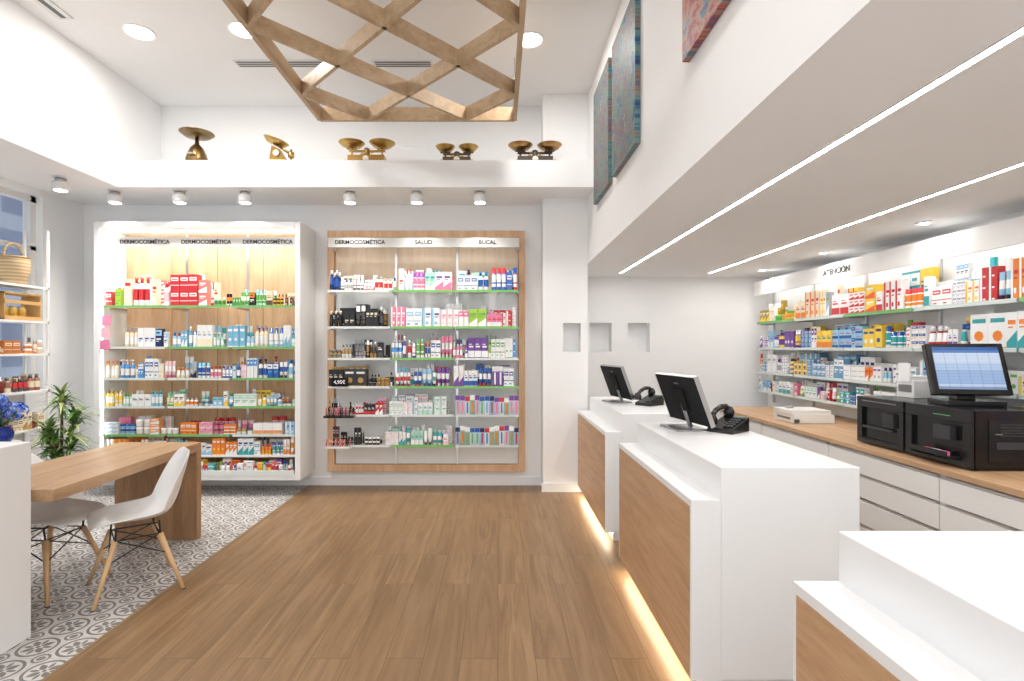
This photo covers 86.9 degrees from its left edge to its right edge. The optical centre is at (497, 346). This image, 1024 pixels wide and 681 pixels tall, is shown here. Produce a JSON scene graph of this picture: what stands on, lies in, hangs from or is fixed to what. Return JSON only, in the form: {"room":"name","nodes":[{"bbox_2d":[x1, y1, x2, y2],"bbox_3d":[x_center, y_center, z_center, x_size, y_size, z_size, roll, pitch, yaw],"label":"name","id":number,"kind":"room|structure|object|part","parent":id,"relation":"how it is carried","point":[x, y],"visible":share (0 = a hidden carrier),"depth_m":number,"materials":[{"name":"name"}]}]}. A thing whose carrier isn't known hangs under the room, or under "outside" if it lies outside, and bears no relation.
{"room":"pharmacy","nodes":[
{"label":"pharmacy","id":0,"kind":"room"},
{"bbox_2d":[0,177,83,460],"bbox_3d":[-4.600,-0.610,1.835,0.200,4.220,8.070,0,0,0],"label":"wall","id":1,"kind":"structure","parent":0,"point":[64,218],"depth_m":5.55,"materials":[{"name":"paint"}]},
{"bbox_2d":[0,186,35,377],"bbox_3d":[-4.605,-0.515,4.120,0.070,1.930,2.440,0,0,0],"label":"frame","id":2,"kind":"object","parent":1,"relation":"attached to","point":[29,202],"visible":0.52,"depth_m":5.28,"materials":[{"name":"paint"}]},
{"bbox_2d":[0,0,160,204],"bbox_3d":[-4.080,-2.080,1.835,0.840,1.080,8.070,0,0,0],"label":"soffit","id":3,"kind":"structure","parent":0,"point":[64,112],"depth_m":4.65,"materials":[{"name":"white paint"}]},
{"bbox_2d":[51,175,69,191],"bbox_3d":[-3.970,-1.478,4.900,0.132,0.123,0.132,0,0,0],"label":"spotlight","id":4,"kind":"object","parent":3,"relation":"attached to","point":[59,184],"visible":1,"depth_m":4.86,"materials":[{"name":"paint"}]},
{"bbox_2d":[107,189,122,204],"bbox_3d":[-3.773,-1.478,5.320,0.132,0.123,0.132,0,0,0],"label":"spotlight","id":5,"kind":"object","parent":3,"relation":"attached to","point":[114,196],"visible":1,"depth_m":5.28,"materials":[{"name":"paint"}]},
{"bbox_2d":[0,485,307,680],"bbox_3d":[-3.370,1.550,1.935,2.660,0.100,8.270,0,0,0],"label":"floor","id":6,"kind":"structure","parent":0,"point":[60,631],"depth_m":3.59,"materials":[{"name":"tile"}]},
{"bbox_2d":[0,442,30,654],"bbox_3d":[-3.060,0.995,2.250,1.280,1.010,1.100,0,0,0],"label":"counter","id":7,"kind":"object","parent":6,"relation":"on","point":[15,457],"visible":1,"depth_m":2.70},
{"bbox_2d":[0,231,49,460],"bbox_3d":[-4.370,0.200,4.660,0.240,2.600,0.920,0,0,0],"label":"display shelf","id":8,"kind":"object","parent":6,"relation":"on","point":[29,312],"visible":0.73,"depth_m":4.94,"materials":[{"name":"paint"}]},
{"bbox_2d":[0,242,30,284],"bbox_3d":[-4.360,-0.751,4.860,0.242,0.379,0.239,0,0,0],"label":"wicker basket","id":9,"kind":"object","parent":8,"relation":"on","point":[13,268],"visible":0.94,"depth_m":4.79,"materials":[{"name":"wicker"}]},
{"bbox_2d":[15,382,102,499],"bbox_3d":[-3.761,0.899,4.649,0.714,1.201,0.593,0,0,0],"label":"potted spiky plant","id":10,"kind":"object","parent":6,"relation":"on","point":[48,436],"visible":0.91,"depth_m":4.62,"materials":[{"name":"leaves"},{"name":"ceramic"},{"name":"soil"}]},
{"bbox_3d":[-3.780,1.300,4.680,0.360,0.400,0.360,0,0,0],"label":"pot","id":11,"kind":"part","parent":10,"relation":"part of","materials":[{"name":"paint"}]},
{"bbox_2d":[31,453,112,607],"bbox_3d":[-2.828,1.087,3.363,0.531,0.835,0.474,0,0,6],"label":"shell chair","id":12,"kind":"object","parent":6,"relation":"on","point":[66,511],"visible":0.38,"depth_m":3.44,"materials":[{"name":"white plastic"},{"name":"wood"},{"name":"black metal"}]},
{"bbox_3d":[-2.828,0.870,3.363,0.538,0.411,0.470,0,0,6],"label":"seat","id":13,"kind":"part","parent":12,"relation":"part of","materials":[{"name":"paint"}]},
{"bbox_2d":[31,442,200,539],"bbox_3d":[-2.660,1.125,3.550,0.640,0.750,1.420,0,0,0],"label":"table","id":14,"kind":"object","parent":6,"relation":"on","point":[136,468],"visible":0.73,"depth_m":3.99,"materials":[{"name":"brown wood"}]},
{"bbox_3d":[-2.660,1.158,4.228,0.640,0.684,0.065,0,0,0],"label":"panel leg","id":15,"kind":"part","parent":14,"relation":"part of","materials":[{"name":"brown wood"}]},
{"bbox_2d":[86,446,189,611],"bbox_3d":[-2.248,1.087,3.398,0.531,0.835,0.474,0,0,-40],"label":"shell chair","id":16,"kind":"object","parent":6,"relation":"on","point":[166,490],"visible":1,"depth_m":3.40,"materials":[{"name":"white plastic"},{"name":"wood"},{"name":"black metal"}]},
{"bbox_3d":[-2.249,0.870,3.398,0.538,0.411,0.470,0,0,-40],"label":"seat","id":17,"kind":"part","parent":16,"relation":"part of","materials":[{"name":"paint"}]},
{"bbox_2d":[40,485,309,680],"bbox_3d":[-2.045,1.524,1.835,0.020,0.053,8.070,0,0,0],"label":"trim","id":18,"kind":"structure","parent":6,"relation":"on","point":[258,522],"depth_m":3.15,"materials":[{"name":"brown wood"}]},
{"bbox_3d":[-3.740,1.107,4.000,0.320,0.785,0.320,0,0,0],"label":"pedestal","id":19,"kind":"object","parent":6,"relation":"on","visible":0},
{"bbox_2d":[0,394,28,441],"bbox_3d":[-3.670,0.527,4.007,0.307,0.375,0.287,0,0,-30],"label":"flower vase","id":20,"kind":"object","parent":19,"relation":"on","point":[6,431],"visible":0.98,"depth_m":3.99,"materials":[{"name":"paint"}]},
{"bbox_3d":[-3.680,0.650,4.000,0.150,0.130,0.150,0,0,0],"label":"pot","id":21,"kind":"part","parent":20,"relation":"part of","materials":[{"name":"ceramic"}]},
{"bbox_2d":[84,106,540,476],"bbox_3d":[-2.116,-0.610,5.970,5.167,4.220,0.200,0,0,0],"label":"wall","id":22,"kind":"structure","parent":0,"point":[238,131],"depth_m":5.87,"materials":[{"name":"paint"}]},
{"bbox_2d":[172,189,187,203],"bbox_3d":[-3.133,-1.478,5.320,0.132,0.123,0.132,0,0,0],"label":"spotlight","id":23,"kind":"object","parent":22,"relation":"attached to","point":[179,197],"visible":1,"depth_m":5.28,"materials":[{"name":"paint"}]},
{"bbox_2d":[94,222,314,479],"bbox_3d":[-3.022,0.040,5.635,2.075,2.600,0.469,0,0,0],"label":"display cabinet","id":24,"kind":"object","parent":22,"relation":"attached to","point":[204,332],"visible":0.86,"depth_m":5.52,"materials":[{"name":"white wood"}]},
{"bbox_3d":[-3.022,0.040,5.830,1.959,2.490,0.020,0,0,0],"label":"oak panel","id":25,"kind":"part","parent":24,"relation":"part of","materials":[{"name":"brown wood"}]},
{"bbox_2d":[238,189,251,204],"bbox_3d":[-2.493,-1.478,5.320,0.132,0.123,0.132,0,0,0],"label":"spotlight","id":26,"kind":"object","parent":22,"relation":"attached to","point":[244,197],"visible":1,"depth_m":5.28,"materials":[{"name":"paint"}]},
{"bbox_2d":[103,477,540,484],"bbox_3d":[-2.017,1.455,5.862,4.967,0.090,0.015,0,0,0],"label":"baseboard","id":27,"kind":"structure","parent":22,"relation":"attached to","point":[306,480],"depth_m":5.86,"materials":[{"name":"white wood"}]},
{"bbox_2d":[343,189,356,204],"bbox_3d":[-1.458,-1.478,5.320,0.132,0.123,0.132,0,0,0],"label":"spotlight","id":28,"kind":"object","parent":22,"relation":"attached to","point":[349,197],"visible":1,"depth_m":5.27,"materials":[{"name":"paint"}]},
{"bbox_2d":[118,160,593,204],"bbox_3d":[-1.365,-1.670,5.535,4.590,0.260,0.670,0,0,0],"label":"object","id":29,"kind":"structure","parent":22,"relation":"attached to","point":[206,182],"depth_m":5.20,"materials":[{"name":"paint"}]},
{"bbox_2d":[178,127,214,159],"bbox_3d":[-2.971,-1.955,5.330,0.319,0.310,0.319,0,0,0],"label":"scale","id":30,"kind":"object","parent":29,"relation":"on","point":[195,152],"visible":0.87,"depth_m":5.26,"materials":[{"name":"metal"}]},
{"bbox_2d":[263,134,293,159],"bbox_3d":[-2.178,-1.937,5.323,0.263,0.274,0.241,0,0,39],"label":"scale","id":31,"kind":"object","parent":29,"relation":"on","point":[275,153],"visible":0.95,"depth_m":5.29,"materials":[{"name":"metal"}]},
{"bbox_2d":[338,138,394,159],"bbox_3d":[-1.293,-1.907,5.330,0.556,0.215,0.256,0,0,0],"label":"scale","id":32,"kind":"object","parent":29,"relation":"on","point":[351,144],"visible":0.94,"depth_m":5.28,"materials":[{"name":"metal"}]},
{"bbox_2d":[436,143,477,159],"bbox_3d":[-0.405,-1.889,5.330,0.422,0.178,0.194,0,0,0],"label":"balance scale","id":33,"kind":"object","parent":29,"relation":"on","point":[446,149],"visible":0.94,"depth_m":5.29,"materials":[{"name":"metal"}]},
{"bbox_2d":[508,140,561,159],"bbox_3d":[0.365,-1.896,5.330,0.533,0.192,0.245,0,0,0],"label":"balance scale","id":34,"kind":"object","parent":29,"relation":"on","point":[520,146],"visible":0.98,"depth_m":5.28,"materials":[{"name":"metal"}]},
{"bbox_2d":[410,189,423,203],"bbox_3d":[-0.798,-1.478,5.320,0.132,0.123,0.132,0,0,0],"label":"spotlight","id":35,"kind":"object","parent":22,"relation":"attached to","point":[416,197],"visible":1,"depth_m":5.28,"materials":[{"name":"paint"}]},
{"bbox_2d":[323,231,524,470],"bbox_3d":[-0.768,0.043,5.646,2.116,2.578,0.448,0,0,0],"label":"display shelf","id":36,"kind":"object","parent":22,"relation":"attached to","point":[426,329],"visible":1,"depth_m":5.68,"materials":[{"name":"brown wood"}]},
{"bbox_3d":[-0.768,-0.885,5.832,1.968,0.581,0.015,0,0,0],"label":"panel","id":37,"kind":"part","parent":36,"relation":"part of","materials":[{"name":"brown wood"}]},
{"bbox_2d":[473,189,486,203],"bbox_3d":[-0.177,-1.478,5.320,0.132,0.123,0.132,0,0,0],"label":"spotlight","id":38,"kind":"object","parent":22,"relation":"attached to","point":[479,197],"visible":1,"depth_m":5.28,"materials":[{"name":"paint"}]},
{"bbox_2d":[14,0,620,105],"bbox_3d":[-1.735,-2.695,1.885,5.930,0.150,8.170,0,0,0],"label":"ceiling","id":39,"kind":"structure","parent":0,"point":[189,62],"depth_m":4.71,"materials":[{"name":"paint"}]},
{"bbox_2d":[33,0,73,18],"bbox_3d":[-3.440,-2.613,3.450,0.120,0.014,1.700,0,0,0],"label":"ceiling vent","id":40,"kind":"object","parent":39,"relation":"in","point":[51,7],"visible":1,"depth_m":4.17,"materials":[{"name":"metal"}]},
{"bbox_2d":[122,23,156,40],"bbox_3d":[-2.980,-2.614,4.490,0.240,0.012,0.240,0,0,0],"label":"recessed light","id":41,"kind":"object","parent":39,"relation":"in","point":[137,31],"depth_m":4.48,"materials":[{"name":"white plastic"}]},
{"bbox_2d":[228,21,251,38],"bbox_3d":[-2.100,-2.614,4.460,0.240,0.012,0.240,0,0,0],"label":"recessed light","id":42,"kind":"object","parent":39,"relation":"in","point":[234,27],"depth_m":4.45,"materials":[{"name":"white plastic"}]},
{"bbox_2d":[232,59,322,67],"bbox_3d":[-1.960,-2.613,4.980,0.920,0.014,0.120,0,0,0],"label":"ceiling vent","id":43,"kind":"object","parent":39,"relation":"in","point":[241,63],"visible":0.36,"depth_m":4.97,"materials":[{"name":"metal"}]},
{"bbox_2d":[222,0,526,121],"bbox_3d":[-0.735,-2.340,3.060,1.810,0.560,3.760,0,0,0],"label":"lattice","id":44,"kind":"object","parent":39,"relation":"hanging from","point":[262,30],"visible":1,"depth_m":4.01,"materials":[{"name":"wood"}]},
{"bbox_2d":[372,59,432,67],"bbox_3d":[-0.875,-2.613,4.980,0.550,0.014,0.120,0,0,0],"label":"ceiling vent","id":45,"kind":"object","parent":39,"relation":"in","point":[380,63],"visible":0.88,"depth_m":4.97,"materials":[{"name":"metal"}]},
{"bbox_2d":[516,31,543,47],"bbox_3d":[0.270,-2.614,4.600,0.240,0.012,0.240,0,0,0],"label":"recessed light","id":46,"kind":"object","parent":39,"relation":"in","point":[531,39],"depth_m":4.58,"materials":[{"name":"white plastic"}]},
{"bbox_2d":[46,485,690,680],"bbox_3d":[0.755,1.550,2.350,5.590,0.100,9.100,0,0,0],"label":"floor","id":47,"kind":"structure","parent":0,"point":[338,582],"depth_m":3.13,"materials":[{"name":"brown wood"}]},
{"bbox_2d":[578,397,685,540],"bbox_3d":[1.134,1.005,4.835,0.632,0.990,1.430,0,0,0],"label":"counter","id":48,"kind":"object","parent":47,"relation":"on","point":[601,428],"depth_m":4.31,"materials":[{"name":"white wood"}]},
{"bbox_2d":[600,364,633,403],"bbox_3d":[1.100,0.339,5.000,0.200,0.342,0.508,0,0,-10],"label":"monitor","id":49,"kind":"object","parent":48,"relation":"on","point":[616,379],"visible":0.99,"depth_m":4.93,"materials":[{"name":"plastic"}]},
{"bbox_2d":[634,386,663,406],"bbox_3d":[1.329,0.430,4.742,0.266,0.160,0.164,0,0,-38],"label":"desk phone","id":50,"kind":"object","parent":48,"relation":"on","point":[651,399],"visible":0.98,"depth_m":4.71,"materials":[{"name":"plastic"}]},
{"bbox_2d":[619,422,859,680],"bbox_3d":[1.177,1.005,2.975,0.717,0.990,1.370,0,0,0],"label":"counter","id":51,"kind":"object","parent":47,"relation":"on","point":[717,530],"depth_m":2.29,"materials":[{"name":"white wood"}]},
{"bbox_2d":[655,372,715,431],"bbox_3d":[1.160,0.339,3.380,0.200,0.342,0.508,0,0,-9],"label":"monitor","id":52,"kind":"object","parent":51,"relation":"on","point":[684,397],"visible":1,"depth_m":3.31,"materials":[{"name":"plastic"}]},
{"bbox_2d":[707,404,748,434],"bbox_3d":[1.389,0.430,3.262,0.266,0.160,0.164,0,0,-38],"label":"desk phone","id":53,"kind":"object","parent":51,"relation":"on","point":[731,424],"visible":0.98,"depth_m":3.24,"materials":[{"name":"plastic"}]},
{"bbox_2d":[718,407,1023,530],"bbox_3d":[2.913,1.090,3.575,0.865,0.820,5.150,0,0,0],"label":"base cabinet","id":54,"kind":"object","parent":47,"relation":"on","point":[900,491],"visible":0.31,"depth_m":3.30,"materials":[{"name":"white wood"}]},
{"bbox_2d":[773,406,834,423],"bbox_3d":[2.790,0.612,4.940,0.380,0.133,0.360,0,0,0],"label":"printer","id":55,"kind":"object","parent":54,"relation":"on","point":[796,415],"visible":1,"depth_m":4.80,"materials":[{"name":"plastic"}]},
{"bbox_2d":[857,396,1023,469],"bbox_3d":[2.780,0.515,3.404,0.520,0.330,0.952,0,0,0],"label":"machine","id":56,"kind":"object","parent":54,"relation":"on","point":[968,437],"visible":1,"depth_m":3.11,"materials":[{"name":"plastic"}]},
{"bbox_2d":[897,363,937,397],"bbox_3d":[2.895,0.229,3.740,0.170,0.238,0.160,0,0,0],"label":"receipt printer","id":57,"kind":"object","parent":56,"relation":"on","point":[908,385],"visible":0.91,"depth_m":3.69,"materials":[{"name":"plastic"}]},
{"bbox_2d":[921,344,1013,406],"bbox_3d":[2.832,0.164,3.270,0.410,0.370,0.220,0,0,11],"label":"terminal","id":58,"kind":"object","parent":56,"relation":"on","point":[960,372],"visible":1,"depth_m":3.24,"materials":[{"name":"plastic"}]},
{"bbox_3d":[2.820,0.515,2.946,0.280,0.230,0.007,0,0,0],"label":"panel","id":59,"kind":"part","parent":56,"relation":"part of","materials":[{"name":"paint"}]},
{"bbox_2d":[793,531,1023,680],"bbox_3d":[1.189,1.005,0.775,0.742,0.990,1.450,0,0,0],"label":"counter","id":60,"kind":"object","parent":47,"relation":"on","point":[903,605],"depth_m":1.25,"materials":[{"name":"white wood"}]},
{"bbox_2d":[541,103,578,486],"bbox_3d":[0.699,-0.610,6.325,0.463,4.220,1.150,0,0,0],"label":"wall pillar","id":61,"kind":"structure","parent":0,"point":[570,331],"depth_m":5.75,"materials":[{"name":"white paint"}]},
{"bbox_2d":[542,483,581,491],"bbox_3d":[0.694,1.455,5.593,0.483,0.090,0.015,0,0,0],"label":"baseboard","id":62,"kind":"structure","parent":61,"relation":"attached to","point":[546,487],"depth_m":5.59,"materials":[{"name":"white wood"}]},
{"bbox_2d":[542,94,587,482],"bbox_3d":[0.699,-0.610,5.675,0.463,4.220,0.150,0,0,0],"label":"wall pillar","id":63,"kind":"structure","parent":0,"point":[564,116],"depth_m":5.60,"materials":[{"name":"paint"}]},
{"bbox_2d":[590,323,645,351],"bbox_3d":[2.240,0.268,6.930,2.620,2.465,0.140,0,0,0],"label":"wall niche","id":64,"kind":"object","parent":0,"point":[599,332],"depth_m":6.86,"materials":[{"name":"white paint"}]},
{"bbox_2d":[588,277,767,418],"bbox_3d":[2.240,0.268,6.780,2.620,2.465,0.160,0,0,0],"label":"wall","id":65,"kind":"structure","parent":0,"point":[706,328],"depth_m":6.70,"materials":[{"name":"paint"}]},
{"bbox_2d":[588,0,1023,276],"bbox_3d":[2.240,-1.817,2.300,2.620,1.905,9.000,0,0,0],"label":"ceiling","id":66,"kind":"structure","parent":0,"point":[772,84],"depth_m":2.50,"materials":[{"name":"white paint"}]},
{"bbox_2d":[594,57,611,204],"bbox_3d":[0.910,-1.840,4.715,0.035,1.020,0.670,0,0,0],"label":"abstract painting","id":67,"kind":"object","parent":66,"relation":"attached to","point":[602,95],"visible":0.9,"depth_m":4.57,"materials":[{"name":"fabric"}]},
{"bbox_2d":[612,0,639,176],"bbox_3d":[0.910,-1.840,3.880,0.035,1.020,0.720,0,0,0],"label":"abstract painting","id":68,"kind":"object","parent":66,"relation":"attached to","point":[626,45],"visible":1,"depth_m":3.75,"materials":[{"name":"fabric"}]},
{"bbox_2d":[682,0,730,61],"bbox_3d":[0.910,-1.840,2.235,0.035,0.920,0.770,0,0,0],"label":"abstract painting","id":69,"kind":"object","parent":66,"relation":"attached to","point":[699,17],"visible":1,"depth_m":2.44,"materials":[{"name":"fabric"}]},
{"bbox_2d":[620,25,1023,272],"bbox_3d":[1.430,-0.864,2.405,0.038,0.007,7.810,0,0,0],"label":"led strip","id":70,"kind":"object","parent":66,"relation":"in","point":[1019,32],"depth_m":2.02,"materials":[{"name":"white plastic"}]},
{"bbox_2d":[817,251,829,253],"bbox_3d":[2.970,-0.859,4.930,0.100,0.012,0.100,0,0,0],"label":"recessed light","id":71,"kind":"object","parent":66,"relation":"in","point":[822,252],"visible":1,"depth_m":4.90,"materials":[{"name":"paint"}]},
{"bbox_2d":[709,162,1023,272],"bbox_3d":[2.470,-0.864,2.405,0.038,0.007,7.810,0,0,0],"label":"led strip","id":72,"kind":"object","parent":66,"relation":"in","point":[1022,163],"depth_m":3.33,"materials":[{"name":"white plastic"}]},
{"bbox_2d":[915,221,932,224],"bbox_3d":[2.960,-0.859,3.750,0.100,0.012,0.100,0,0,0],"label":"recessed light","id":73,"kind":"object","parent":66,"relation":"in","point":[921,222],"visible":1,"depth_m":3.73,"materials":[{"name":"paint"}]},
{"bbox_2d":[768,211,1023,419],"bbox_3d":[3.450,0.268,2.250,0.200,2.465,8.900,0,0,0],"label":"wall","id":74,"kind":"structure","parent":0,"point":[770,403],"depth_m":4.82,"materials":[{"name":"paint"}]},
{"bbox_2d":[754,215,1023,418],"bbox_3d":[3.208,-0.052,4.040,0.284,1.435,4.904,0,0,0],"label":"wall shelving","id":75,"kind":"object","parent":74,"relation":"attached to","point":[841,332],"visible":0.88,"depth_m":4.41,"materials":[{"name":"paint"}]},
{"label":"outside","id":76,"kind":"structure","parent":0,"visible":0},
{"bbox_2d":[0,195,22,377],"bbox_3d":[-7.100,-1.450,5.000,0.200,6.100,18.000,0,0,0],"label":"facade","id":77,"kind":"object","parent":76,"point":[11,210],"depth_m":7.77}
]}

